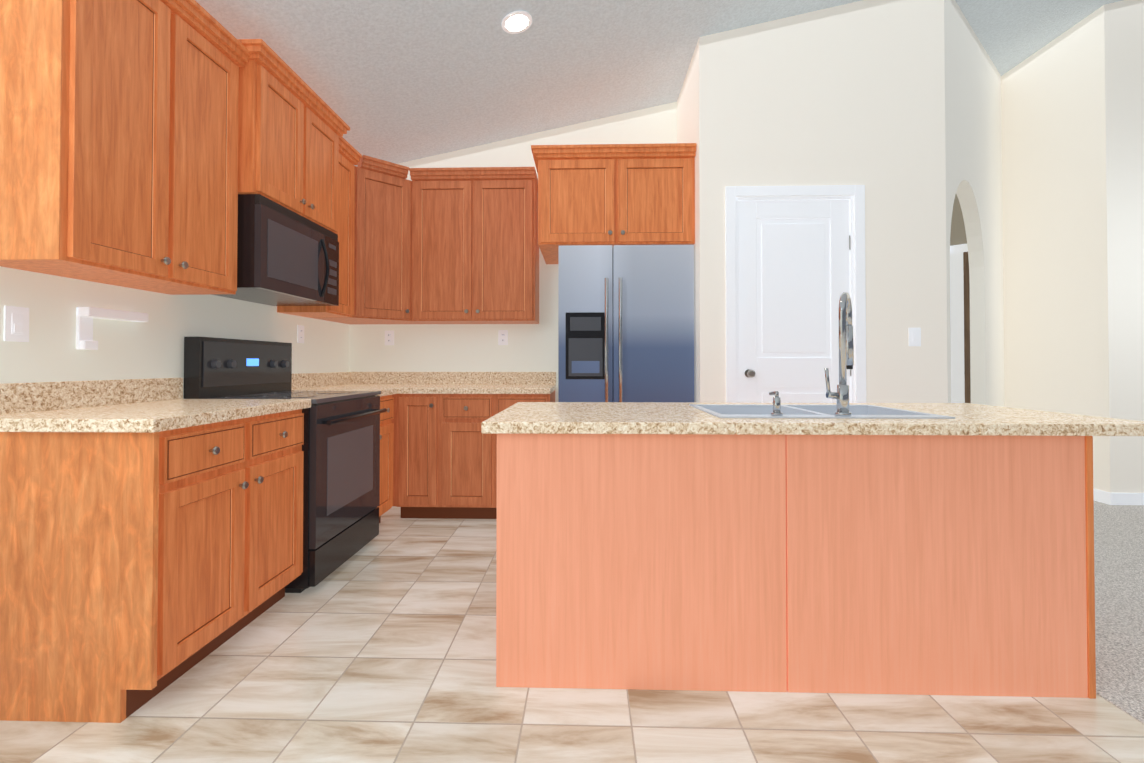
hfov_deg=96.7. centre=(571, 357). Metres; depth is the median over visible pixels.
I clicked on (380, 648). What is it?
floor
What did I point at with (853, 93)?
wall
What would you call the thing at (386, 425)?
base cabinet
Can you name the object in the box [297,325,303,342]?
outlet
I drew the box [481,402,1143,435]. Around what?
island countertop
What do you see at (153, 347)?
wall
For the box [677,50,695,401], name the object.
wall
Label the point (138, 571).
base cabinet
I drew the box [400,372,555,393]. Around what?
countertop
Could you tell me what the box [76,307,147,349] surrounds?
paper towel holder
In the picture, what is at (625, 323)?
refrigerator
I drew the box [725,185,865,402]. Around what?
door
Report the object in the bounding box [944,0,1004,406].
wall
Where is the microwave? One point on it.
(286, 257)
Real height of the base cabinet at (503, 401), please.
0.876 m
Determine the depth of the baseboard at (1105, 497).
3.93 m
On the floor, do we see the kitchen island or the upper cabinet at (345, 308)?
the kitchen island
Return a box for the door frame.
[950,244,970,402]
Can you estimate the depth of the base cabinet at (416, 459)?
3.48 m
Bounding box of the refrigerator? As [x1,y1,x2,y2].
[558,245,693,402]
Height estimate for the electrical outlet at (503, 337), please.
0.116 m
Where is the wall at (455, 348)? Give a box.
[349,102,676,401]
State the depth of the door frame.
4.46 m
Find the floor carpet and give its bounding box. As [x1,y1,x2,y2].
[1094,501,1143,723]
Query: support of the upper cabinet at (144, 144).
attached to the wall at (153, 347)
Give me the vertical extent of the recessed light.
0.046 m
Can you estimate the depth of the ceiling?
3.15 m
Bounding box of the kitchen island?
[496,434,1095,698]
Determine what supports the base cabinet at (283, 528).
on the floor
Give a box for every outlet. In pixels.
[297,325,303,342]
[385,331,393,344]
[499,330,507,344]
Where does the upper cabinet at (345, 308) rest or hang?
attached to the wall at (153, 347)
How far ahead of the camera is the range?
2.60 m
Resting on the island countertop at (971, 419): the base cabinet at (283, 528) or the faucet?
the faucet
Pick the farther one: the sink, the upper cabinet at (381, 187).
the upper cabinet at (381, 187)
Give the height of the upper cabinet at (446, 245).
1.072 m
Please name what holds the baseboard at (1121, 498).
attached to the wall block
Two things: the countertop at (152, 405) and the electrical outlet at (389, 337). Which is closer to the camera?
the countertop at (152, 405)
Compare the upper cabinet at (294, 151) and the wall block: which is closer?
the upper cabinet at (294, 151)
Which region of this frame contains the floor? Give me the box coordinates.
[0,506,1143,762]
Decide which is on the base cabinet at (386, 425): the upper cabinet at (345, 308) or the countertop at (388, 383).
the countertop at (388, 383)
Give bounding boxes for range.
[184,337,386,592]
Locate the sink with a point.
(798, 411)
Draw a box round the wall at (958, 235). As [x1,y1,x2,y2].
[950,194,966,245]
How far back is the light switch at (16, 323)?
1.71 m
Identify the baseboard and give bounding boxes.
[1093,488,1115,504]
[1115,493,1143,504]
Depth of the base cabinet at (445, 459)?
3.47 m
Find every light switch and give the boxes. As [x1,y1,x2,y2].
[4,306,28,341]
[909,328,920,345]
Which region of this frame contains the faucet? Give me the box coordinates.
[769,292,853,415]
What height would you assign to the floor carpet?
0.104 m
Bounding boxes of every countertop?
[0,373,319,432]
[320,372,399,396]
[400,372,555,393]
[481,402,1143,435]
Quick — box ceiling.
[195,0,1122,166]
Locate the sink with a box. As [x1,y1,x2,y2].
[689,404,955,418]
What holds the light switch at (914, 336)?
attached to the wall at (853, 93)
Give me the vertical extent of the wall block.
5.000 m
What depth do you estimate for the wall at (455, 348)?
4.08 m
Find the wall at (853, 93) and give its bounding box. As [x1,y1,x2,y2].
[695,0,947,402]
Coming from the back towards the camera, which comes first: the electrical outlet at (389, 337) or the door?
the electrical outlet at (389, 337)
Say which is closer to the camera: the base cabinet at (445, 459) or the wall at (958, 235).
the base cabinet at (445, 459)
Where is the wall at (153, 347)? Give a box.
[0,266,348,398]
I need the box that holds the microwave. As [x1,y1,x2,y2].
[211,194,338,305]
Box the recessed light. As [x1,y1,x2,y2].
[502,11,531,33]
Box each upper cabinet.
[0,0,243,294]
[240,48,343,239]
[277,148,359,317]
[314,159,421,323]
[410,171,538,323]
[531,143,696,263]
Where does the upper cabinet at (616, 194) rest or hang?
attached to the wall at (455, 348)
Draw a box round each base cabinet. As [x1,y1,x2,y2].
[0,414,267,722]
[264,409,303,611]
[378,395,393,522]
[392,394,439,517]
[440,394,495,518]
[496,390,554,518]
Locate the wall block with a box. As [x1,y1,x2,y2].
[1001,0,1143,492]

